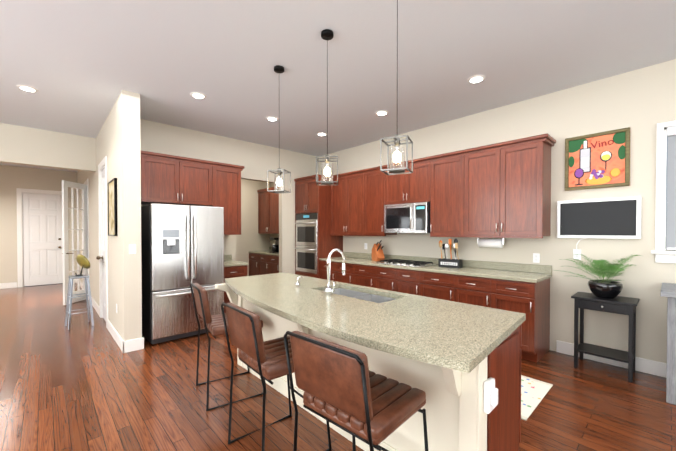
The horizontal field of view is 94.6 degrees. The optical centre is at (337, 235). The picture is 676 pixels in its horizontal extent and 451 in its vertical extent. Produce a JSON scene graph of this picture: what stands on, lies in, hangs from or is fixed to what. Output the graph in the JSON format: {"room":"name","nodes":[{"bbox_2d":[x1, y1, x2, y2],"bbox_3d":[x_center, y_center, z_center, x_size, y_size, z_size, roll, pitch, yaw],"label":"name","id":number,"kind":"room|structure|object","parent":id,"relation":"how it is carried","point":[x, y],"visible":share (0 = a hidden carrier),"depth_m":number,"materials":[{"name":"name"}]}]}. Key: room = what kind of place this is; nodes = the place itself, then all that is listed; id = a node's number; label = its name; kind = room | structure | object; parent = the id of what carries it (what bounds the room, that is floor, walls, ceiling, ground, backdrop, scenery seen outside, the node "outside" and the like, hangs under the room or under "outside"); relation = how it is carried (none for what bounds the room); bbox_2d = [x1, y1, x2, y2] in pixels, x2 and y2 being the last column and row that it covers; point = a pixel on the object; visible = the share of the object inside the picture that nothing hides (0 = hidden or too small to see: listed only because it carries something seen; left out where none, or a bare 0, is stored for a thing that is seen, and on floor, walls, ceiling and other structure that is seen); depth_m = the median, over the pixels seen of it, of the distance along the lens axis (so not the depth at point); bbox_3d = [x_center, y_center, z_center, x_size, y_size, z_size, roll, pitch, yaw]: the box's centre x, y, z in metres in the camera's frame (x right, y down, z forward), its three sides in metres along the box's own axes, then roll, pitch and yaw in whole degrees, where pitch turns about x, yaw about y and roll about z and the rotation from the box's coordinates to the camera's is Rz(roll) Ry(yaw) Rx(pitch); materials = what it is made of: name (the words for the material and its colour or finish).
{"room":"kitchen","nodes":[
{"label":"kitchen","id":0,"kind":"room"},
{"bbox_2d":[0,165,76,287],"bbox_3d":[-7.611,-0.216,8.564,8.200,3.080,0.150,-1,1,-43],"label":"wall","id":1,"kind":"structure","parent":0,"point":[12,178],"depth_m":7.91,"materials":[{"name":"beige paint"}]},
{"bbox_2d":[0,282,16,288],"bbox_3d":[-9.304,1.274,6.878,3.100,0.140,0.016,-1,1,-43],"label":"baseboard","id":2,"kind":"structure","parent":1,"relation":"attached to","point":[14,284],"depth_m":7.83,"materials":[{"name":"white wood"}]},
{"bbox_2d":[16,188,68,287],"bbox_3d":[-7.856,0.062,8.324,0.990,2.530,0.168,-1,1,-43],"label":"door frame","id":3,"kind":"structure","parent":1,"relation":"attached to","point":[20,266],"depth_m":7.97,"materials":[{"name":"white wood"}]},
{"bbox_2d":[23,193,62,285],"bbox_3d":[-7.815,0.113,8.281,0.774,2.410,0.129,-1,1,-43],"label":"entry door","id":4,"kind":"structure","parent":1,"relation":"in","point":[42,242],"depth_m":8.28,"materials":[{"name":"white wood"}]},
{"bbox_2d":[0,123,95,171],"bbox_3d":[-5.911,-1.413,4.110,4.300,0.580,0.150,-1,1,-43],"label":"header beam","id":5,"kind":"structure","parent":0,"point":[21,145],"depth_m":5.09,"materials":[{"name":"beige paint"}]},
{"bbox_2d":[77,90,141,340],"bbox_3d":[-4.843,-0.188,6.259,0.180,3.080,7.000,-1,1,-43],"label":"wall","id":6,"kind":"structure","parent":0,"point":[118,142],"depth_m":3.76,"materials":[{"name":"beige paint"}]},
{"bbox_2d":[62,180,87,304],"bbox_3d":[-5.281,0.141,6.273,0.136,2.400,0.600,0,1,-3],"label":"french door","id":7,"kind":"structure","parent":6,"relation":"in","point":[65,229],"depth_m":6.20,"materials":[{"name":"white wood"}]},
{"bbox_2d":[91,296,98,314],"bbox_3d":[-4.596,1.286,5.871,0.016,0.140,1.770,-1,1,-43],"label":"baseboard","id":8,"kind":"structure","parent":6,"relation":"attached to","point":[94,304],"depth_m":5.63,"materials":[{"name":"white wood"}]},
{"bbox_2d":[84,156,107,327],"bbox_3d":[-4.702,0.088,6.100,0.198,2.530,4.050,-1,1,-43],"label":"door frame","id":9,"kind":"structure","parent":6,"relation":"attached to","point":[102,165],"depth_m":5.13,"materials":[{"name":"white wood"}]},
{"bbox_2d":[96,168,105,320],"bbox_3d":[-3.679,0.153,4.886,0.129,2.410,0.664,-1,1,-43],"label":"pantry door","id":10,"kind":"structure","parent":6,"relation":"in","point":[103,247],"depth_m":5.03,"materials":[{"name":"white"}]},
{"bbox_2d":[107,178,116,235],"bbox_3d":[-2.996,-0.358,4.137,0.029,0.730,0.580,-1,1,-43],"label":"framed picture","id":11,"kind":"object","parent":6,"relation":"attached to","point":[112,206],"visible":1,"depth_m":4.09,"materials":[{"name":"fabric"}]},
{"bbox_2d":[107,319,125,352],"bbox_3d":[-2.940,1.307,4.108,0.016,0.140,1.266,-1,1,-43],"label":"baseboard","id":12,"kind":"structure","parent":6,"relation":"attached to","point":[120,342],"depth_m":3.97,"materials":[{"name":"white wood"}]},
{"bbox_2d":[129,244,135,253],"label":"light switch","id":13,"kind":"object","parent":6,"relation":"attached to","point":[132,247],"depth_m":3.71,"materials":[{"name":"white plastic"}]},
{"bbox_2d":[140,119,318,273],"bbox_3d":[-1.771,-0.182,5.728,3.570,3.080,0.120,-1,1,-43],"label":"wall","id":14,"kind":"structure","parent":0,"point":[257,161],"depth_m":5.73,"materials":[{"name":"beige paint"}]},
{"bbox_2d":[141,154,212,205],"bbox_3d":[-2.451,-0.780,4.674,0.955,0.640,0.470,-1,1,-43],"label":"upper cabinet","id":15,"kind":"object","parent":14,"relation":"attached to","point":[172,179],"depth_m":4.47,"materials":[{"name":"brown wood"}]},
{"bbox_2d":[211,162,240,233],"bbox_3d":[-1.954,-0.558,5.144,0.529,1.095,0.470,-1,1,-43],"label":"upper cabinet","id":16,"kind":"object","parent":14,"relation":"attached to","point":[226,179],"depth_m":5.02,"materials":[{"name":"brown wood"}]},
{"bbox_2d":[224,255,248,266],"bbox_3d":[-1.855,0.415,5.124,0.508,0.139,0.650,-1,1,-43],"label":"countertop","id":17,"kind":"structure","parent":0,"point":[228,262],"depth_m":5.05,"materials":[{"name":"stone"}]},
{"bbox_2d":[236,179,269,275],"bbox_3d":[-3.175,-0.200,7.222,3.570,3.080,0.120,-1,1,-43],"label":"wall","id":18,"kind":"structure","parent":0,"point":[250,238],"depth_m":7.99,"materials":[{"name":"beige paint"}]},
{"bbox_2d":[0,283,675,450],"bbox_3d":[-2.405,1.439,3.149,8.350,0.100,15.200,-1,1,-43],"label":"floor","id":19,"kind":"structure","parent":0,"point":[82,384],"depth_m":2.65,"materials":[{"name":"brown wood"}]},
{"bbox_2d":[65,274,93,329],"bbox_3d":[-3.915,0.991,4.716,0.308,0.761,0.308,1,1,42],"label":"bar stool","id":20,"kind":"object","parent":19,"relation":"on","point":[70,291],"visible":1,"depth_m":4.70,"materials":[{"name":"grey metal"}]},
{"bbox_2d":[75,254,89,275],"bbox_3d":[-3.896,0.448,4.750,0.173,0.322,0.320,-1,1,-43],"label":"sculpture","id":21,"kind":"object","parent":20,"relation":"on","point":[82,261],"visible":1,"depth_m":4.70,"materials":[{"name":"yellow"}]},
{"bbox_2d":[141,203,223,343],"bbox_3d":[-2.230,0.476,4.439,0.913,1.755,0.936,-1,1,-43],"label":"refrigerator","id":22,"kind":"object","parent":19,"relation":"on","point":[182,247],"visible":0.85,"depth_m":4.07,"materials":[{"name":"grey metal"}]},
{"bbox_2d":[190,282,266,410],"bbox_3d":[-0.992,0.908,2.793,0.549,0.968,0.508,0,1,-33],"label":"bar stool","id":23,"kind":"object","parent":19,"relation":"on","point":[214,325],"visible":0.65,"depth_m":2.58,"materials":[{"name":"brown leather"}]},
{"bbox_2d":[224,255,248,312],"bbox_3d":[-1.847,0.855,5.121,0.508,1.020,0.673,-1,1,-43],"label":"base cabinet","id":24,"kind":"object","parent":19,"relation":"on","point":[233,269],"visible":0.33,"depth_m":4.94,"materials":[{"name":"brown wood"}]},
{"bbox_2d":[248,251,259,275],"bbox_3d":[-1.873,0.891,8.000,0.620,0.880,0.540,-1,1,-43],"label":"base cabinet","id":25,"kind":"object","parent":19,"relation":"on","point":[254,262],"depth_m":7.79,"materials":[{"name":"brown wood"}]},
{"bbox_2d":[256,251,278,254],"bbox_3d":[-1.404,0.437,7.488,0.630,0.039,1.921,-1,1,-43],"label":"countertop","id":26,"kind":"structure","parent":25,"relation":"on","point":[257,252],"depth_m":7.55,"materials":[{"name":"beige stone"}]},
{"bbox_2d":[269,237,278,252],"bbox_3d":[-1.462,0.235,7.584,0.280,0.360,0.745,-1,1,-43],"label":"coffee maker","id":27,"kind":"object","parent":26,"relation":"on","point":[275,247],"visible":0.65,"depth_m":7.56,"materials":[{"name":"black plastic"}]},
{"bbox_2d":[260,255,267,274],"bbox_3d":[-1.565,0.895,7.672,0.620,0.880,0.599,-1,1,-43],"label":"base cabinet","id":28,"kind":"object","parent":19,"relation":"on","point":[263,262],"depth_m":7.44,"materials":[{"name":"brown wood"}]},
{"bbox_2d":[268,255,278,273],"bbox_3d":[-1.236,0.899,7.322,0.620,0.880,0.599,-1,1,-43],"label":"base cabinet","id":29,"kind":"object","parent":19,"relation":"on","point":[273,260],"depth_m":7.14,"materials":[{"name":"brown wood"}]},
{"bbox_2d":[221,302,331,450],"bbox_3d":[-0.409,0.917,2.041,0.572,0.968,0.532,-1,1,-43],"label":"bar stool","id":30,"kind":"object","parent":19,"relation":"on","point":[265,360],"visible":0.65,"depth_m":1.89,"materials":[{"name":"brown leather"}]},
{"bbox_2d":[294,174,342,277],"bbox_3d":[-0.418,0.095,6.378,0.706,2.510,0.766,-1,1,-43],"label":"tall cabinet","id":31,"kind":"object","parent":19,"relation":"on","point":[315,240],"visible":0.67,"depth_m":6.08,"materials":[{"name":"brown wood"}]},
{"bbox_2d":[320,260,338,281],"bbox_3d":[0.048,0.915,5.954,0.620,0.880,0.500,-1,1,-43],"label":"base cabinet","id":32,"kind":"object","parent":19,"relation":"on","point":[334,268],"depth_m":5.68,"materials":[{"name":"brown wood"}]},
{"bbox_2d":[339,260,354,283],"bbox_3d":[0.326,0.919,5.659,0.620,0.880,0.549,-1,1,-43],"label":"base cabinet","id":33,"kind":"object","parent":19,"relation":"on","point":[349,278],"depth_m":5.37,"materials":[{"name":"brown wood"}]},
{"bbox_2d":[284,331,427,450],"bbox_3d":[0.099,0.923,1.498,0.507,0.968,0.548,1,1,43],"label":"bar stool","id":34,"kind":"object","parent":19,"relation":"on","point":[344,388],"visible":1,"depth_m":1.34,"materials":[{"name":"brown leather"}]},
{"bbox_2d":[355,264,374,287],"bbox_3d":[0.634,0.923,5.331,0.620,0.880,0.589,-1,1,-43],"label":"base cabinet","id":35,"kind":"object","parent":19,"relation":"on","point":[364,273],"depth_m":5.09,"materials":[{"name":"brown wood"}]},
{"bbox_2d":[228,297,520,450],"bbox_3d":[-0.052,0.955,2.560,0.860,0.880,2.663,-1,1,-43],"label":"kitchen island","id":36,"kind":"object","parent":19,"relation":"on","point":[482,412],"depth_m":1.71,"materials":[{"name":"brown wood"}]},
{"bbox_2d":[215,273,525,384],"bbox_3d":[-0.121,0.496,2.501,1.075,0.039,2.756,-1,1,-43],"label":"island countertop","id":37,"kind":"structure","parent":36,"relation":"on","point":[449,339],"depth_m":1.82,"materials":[{"name":"beige stone"}]},
{"bbox_2d":[295,277,302,284],"bbox_3d":[-0.353,0.426,2.883,0.088,0.091,0.035,-1,1,-43],"label":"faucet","id":38,"kind":"object","parent":37,"relation":"on","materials":[{"name":"silver metal"}]},
{"bbox_2d":[323,249,346,292],"bbox_3d":[0.001,0.292,2.545,0.212,0.366,0.107,-1,1,-43],"label":"faucet","id":39,"kind":"object","parent":37,"relation":"on","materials":[{"name":"silver metal"}]},
{"bbox_2d":[335,289,394,300],"bbox_3d":[0.154,0.613,2.607,0.358,0.223,0.780,-1,1,-43],"label":"sink","id":40,"kind":"object","parent":37,"relation":"in","point":[363,293],"depth_m":2.71,"materials":[{"name":"silver metal"}]},
{"bbox_2d":[484,377,497,413],"bbox_3d":[0.749,0.783,1.518,0.085,0.150,0.050,-1,1,-43],"label":"outlet","id":41,"kind":"object","parent":36,"relation":"attached to","point":[490,392],"depth_m":1.50,"materials":[{"name":"white plastic"}]},
{"bbox_2d":[375,264,398,291],"bbox_3d":[0.937,0.927,5.008,0.620,0.880,0.534,-1,1,-43],"label":"base cabinet","id":42,"kind":"object","parent":19,"relation":"on","point":[385,278],"depth_m":4.76,"materials":[{"name":"brown wood"}]},
{"bbox_2d":[399,268,422,295],"bbox_3d":[1.221,0.930,4.706,0.620,0.880,0.534,-1,1,-43],"label":"base cabinet","id":43,"kind":"object","parent":19,"relation":"on","point":[410,279],"depth_m":4.45,"materials":[{"name":"brown wood"}]},
{"bbox_2d":[423,272,458,301],"bbox_3d":[1.534,0.934,4.372,0.620,0.880,0.619,-1,1,-43],"label":"base cabinet","id":44,"kind":"object","parent":19,"relation":"on","point":[439,285],"depth_m":4.10,"materials":[{"name":"brown wood"}]},
{"bbox_2d":[459,276,498,307],"bbox_3d":[1.859,0.938,4.026,0.620,0.880,0.569,-1,1,-43],"label":"base cabinet","id":45,"kind":"object","parent":19,"relation":"on","point":[474,290],"depth_m":3.75,"materials":[{"name":"brown wood"}]},
{"bbox_2d":[495,280,549,362],"bbox_3d":[2.147,0.942,3.720,0.620,0.880,0.509,-1,1,-43],"label":"base cabinet","id":46,"kind":"object","parent":19,"relation":"on","point":[519,288],"depth_m":3.44,"materials":[{"name":"brown wood"}]},
{"bbox_2d":[319,256,550,283],"bbox_3d":[1.102,0.468,4.819,0.630,0.039,3.590,-1,1,-43],"label":"countertop","id":47,"kind":"structure","parent":46,"relation":"on","point":[502,273],"depth_m":4.16,"materials":[{"name":"beige stone"}]},
{"bbox_2d":[372,240,384,260],"bbox_3d":[0.691,0.262,5.365,0.130,0.359,0.269,0,1,-18],"label":"knife block","id":48,"kind":"object","parent":47,"relation":"on","point":[377,253],"visible":1,"depth_m":5.32,"materials":[{"name":"brown wood"}]},
{"bbox_2d":[379,259,437,266],"bbox_3d":[1.075,0.424,4.848,0.510,0.046,0.760,-1,1,-43],"label":"cooktop","id":49,"kind":"object","parent":47,"relation":"in","point":[407,263],"depth_m":4.70,"materials":[{"name":"black metal"}]},
{"bbox_2d":[438,239,462,267],"bbox_3d":[1.585,0.249,4.429,0.324,0.407,0.122,1,1,43],"label":"utensil caddy","id":50,"kind":"object","parent":47,"relation":"on","point":[450,263],"visible":1,"depth_m":4.40,"materials":[{"name":"black paint"}]},
{"bbox_2d":[521,375,552,420],"bbox_3d":[1.173,1.383,3.182,0.790,0.009,1.550,-1,1,-43],"label":"runner rug","id":51,"kind":"object","parent":19,"relation":"on","point":[534,392],"visible":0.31,"depth_m":2.73,"materials":[{"name":"white fabric"}]},
{"bbox_2d":[571,292,639,381],"bbox_3d":[2.747,1.013,3.215,0.367,0.750,0.500,-1,1,-43],"label":"side table","id":52,"kind":"object","parent":19,"relation":"on","point":[616,305],"visible":1,"depth_m":3.15,"materials":[{"name":"black paint"}]},
{"bbox_2d":[552,254,640,298],"bbox_3d":[2.633,0.413,3.231,0.518,0.447,0.762,-1,1,-43],"label":"potted fern","id":53,"kind":"object","parent":52,"relation":"on","point":[606,288],"visible":1,"depth_m":3.14,"materials":[{"name":"green plant"}]},
{"bbox_2d":[660,283,675,404],"bbox_3d":[3.443,0.934,2.263,0.661,0.930,1.530,-1,1,-43],"label":"console","id":54,"kind":"object","parent":19,"relation":"on","point":[668,290],"visible":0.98,"depth_m":2.58,"materials":[{"name":"grey wood"}]},
{"bbox_2d":[0,0,675,171],"bbox_3d":[-2.405,-1.741,3.111,8.350,0.100,15.200,-1,1,-43],"label":"ceiling","id":55,"kind":"structure","parent":0,"point":[80,65],"depth_m":3.00,"materials":[{"name":"white paint"}]},
{"bbox_2d":[16,85,38,91],"bbox_3d":[-3.581,-1.690,3.598,0.184,0.012,0.184,-1,1,-43],"label":"recessed light","id":56,"kind":"object","parent":55,"relation":"in","point":[27,88],"visible":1,"depth_m":3.58,"materials":[{"name":"white"}]},
{"bbox_2d":[190,92,205,98],"bbox_3d":[-1.694,-1.692,3.780,0.184,0.012,0.184,-1,1,-43],"label":"recessed light","id":57,"kind":"object","parent":55,"relation":"in","point":[199,95],"visible":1,"depth_m":3.76,"materials":[{"name":"white plastic"}]},
{"bbox_2d":[266,116,278,120],"bbox_3d":[-0.962,-1.702,4.563,0.184,0.012,0.184,-1,1,-43],"label":"recessed light","id":58,"kind":"object","parent":55,"relation":"in","point":[270,118],"visible":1,"depth_m":4.55,"materials":[{"name":"white plastic"}]},
{"bbox_2d":[267,65,290,192],"bbox_3d":[-0.596,-1.064,3.158,0.178,1.253,0.178,0,1,14],"label":"pendant light","id":59,"kind":"object","parent":55,"relation":"hanging from","point":[278,69],"visible":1,"depth_m":3.14,"materials":[{"name":"black metal"}]},
{"bbox_2d":[316,132,326,135],"bbox_3d":[-0.275,-1.710,5.277,0.184,0.012,0.184,-1,1,-43],"label":"recessed light","id":60,"kind":"object","parent":55,"relation":"in","point":[321,133],"visible":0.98,"depth_m":5.25,"materials":[{"name":"white plastic"}]},
{"bbox_2d":[316,29,337,184],"bbox_3d":[-0.090,-1.057,2.605,0.178,1.253,0.178,0,1,0],"label":"pendant light","id":61,"kind":"object","parent":55,"relation":"hanging from","point":[326,34],"visible":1,"depth_m":2.60,"materials":[{"name":"black metal"}]},
{"bbox_2d":[375,110,387,114],"bbox_3d":[0.609,-1.699,4.337,0.184,0.012,0.184,-1,1,-43],"label":"recessed light","id":62,"kind":"object","parent":55,"relation":"in","point":[382,112],"visible":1,"depth_m":4.32,"materials":[{"name":"white"}]},
{"bbox_2d":[380,0,412,174],"bbox_3d":[0.396,-1.051,2.087,0.178,1.253,0.178,0,1,25],"label":"pendant light","id":63,"kind":"object","parent":55,"relation":"hanging from","point":[397,157],"visible":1,"depth_m":2.08,"materials":[{"name":"black metal"}]},
{"bbox_2d":[467,75,485,82],"bbox_3d":[1.498,-1.688,3.375,0.184,0.012,0.184,-1,1,-43],"label":"recessed light","id":64,"kind":"object","parent":55,"relation":"in","point":[475,78],"visible":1,"depth_m":3.36,"materials":[{"name":"white"}]},
{"bbox_2d":[270,59,675,362],"bbox_3d":[0.584,-0.184,5.937,0.150,3.080,15.200,-1,1,-43],"label":"wall","id":65,"kind":"structure","parent":0,"point":[641,103],"depth_m":3.54,"materials":[{"name":"beige paint"}]},
{"bbox_2d":[257,186,278,233],"bbox_3d":[-1.611,-0.610,7.900,0.350,1.134,1.020,-1,1,-43],"label":"upper cabinet","id":66,"kind":"object","parent":65,"relation":"attached to","point":[268,212],"depth_m":7.77,"materials":[{"name":"brown wood"}]},
{"bbox_2d":[330,169,364,235],"bbox_3d":[0.293,-0.567,5.872,0.350,1.095,0.930,-1,1,-43],"label":"upper cabinet","id":67,"kind":"object","parent":65,"relation":"attached to","point":[347,198],"depth_m":5.73,"materials":[{"name":"brown wood"}]},
{"bbox_2d":[365,165,396,235],"bbox_3d":[0.732,-0.561,5.405,0.350,1.095,0.589,-1,1,-43],"label":"upper cabinet","id":68,"kind":"object","parent":65,"relation":"attached to","point":[376,181],"depth_m":5.28,"materials":[{"name":"brown wood"}]},
{"bbox_2d":[381,197,412,232],"bbox_3d":[1.086,-0.296,4.990,0.401,0.514,0.576,-1,1,-43],"label":"microwave","id":69,"kind":"object","parent":65,"relation":"attached to","point":[396,216],"depth_m":4.87,"materials":[{"name":"silver metal"}]},
{"bbox_2d":[389,157,428,200],"bbox_3d":[1.176,-0.798,4.929,0.350,0.610,0.830,-1,1,-43],"label":"upper cabinet","id":70,"kind":"object","parent":65,"relation":"attached to","point":[415,184],"depth_m":4.75,"materials":[{"name":"brown wood"}]},
{"bbox_2d":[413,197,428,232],"bbox_3d":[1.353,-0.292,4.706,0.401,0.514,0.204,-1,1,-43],"label":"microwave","id":71,"kind":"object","parent":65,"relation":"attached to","point":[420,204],"depth_m":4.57,"materials":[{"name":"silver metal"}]},
{"bbox_2d":[343,252,550,271],"bbox_3d":[1.324,0.396,5.027,0.020,0.100,3.590,-1,1,-43],"label":"backsplash","id":72,"kind":"structure","parent":65,"relation":"attached to","point":[366,256],"depth_m":4.37,"materials":[{"name":"beige stone"}]},
{"bbox_2d":[429,149,468,236],"bbox_3d":[1.632,-0.550,4.447,0.350,1.095,0.619,-1,1,-43],"label":"upper cabinet","id":73,"kind":"object","parent":65,"relation":"attached to","point":[449,174],"depth_m":4.30,"materials":[{"name":"brown wood"}]},
{"bbox_2d":[469,137,552,236],"bbox_3d":[2.090,-0.544,3.958,0.350,1.095,0.959,-1,1,-43],"label":"upper cabinet","id":74,"kind":"object","parent":65,"relation":"attached to","point":[500,190],"depth_m":3.73,"materials":[{"name":"brown wood"}]},
{"bbox_2d":[533,253,539,262],"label":"outlet","id":75,"kind":"object","parent":65,"relation":"attached to","point":[536,256],"depth_m":3.84,"materials":[{"name":"white plastic"}]},
{"bbox_2d":[573,238,586,259],"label":"outlet","id":76,"kind":"object","parent":65,"relation":"attached to","point":[576,251],"depth_m":3.53,"materials":[{"name":"white plastic"}]},
{"bbox_2d":[565,127,629,190],"bbox_3d":[2.820,-0.815,3.415,0.028,0.600,0.553,-1,1,-43],"label":"painting","id":77,"kind":"object","parent":65,"relation":"attached to","point":[598,160],"visible":0.98,"depth_m":3.40,"materials":[{"name":"fabric"}]},
{"bbox_2d":[557,196,641,238],"bbox_3d":[2.821,-0.182,3.407,0.047,0.435,0.710,-1,1,-43],"label":"wall-mounted tv","id":78,"kind":"object","parent":65,"relation":"attached to","point":[611,218],"visible":0.98,"depth_m":3.36,"materials":[{"name":"white plastic"}]},
{"bbox_2d":[556,340,666,377],"bbox_3d":[4.107,1.331,2.082,0.016,0.140,4.430,-1,1,-43],"label":"baseboard","id":79,"kind":"structure","parent":65,"relation":"attached to","point":[652,367],"depth_m":3.24,"materials":[{"name":"white wood"}]},
{"bbox_2d":[651,120,675,263],"bbox_3d":[3.704,-0.409,2.561,0.200,1.370,1.590,-1,1,-43],"label":"window","id":80,"kind":"structure","parent":65,"relation":"in","point":[662,255],"depth_m":3.05,"materials":[{"name":"white"}]},
{"bbox_2d":[666,126,675,249],"bbox_3d":[3.693,-0.449,2.549,0.072,1.190,1.386,-1,1,-43],"label":"roller blind","id":81,"kind":"object","parent":80,"relation":"attached to","point":[671,197],"visible":0.98,"depth_m":3.03,"materials":[{"name":"white fabric"}]}
]}

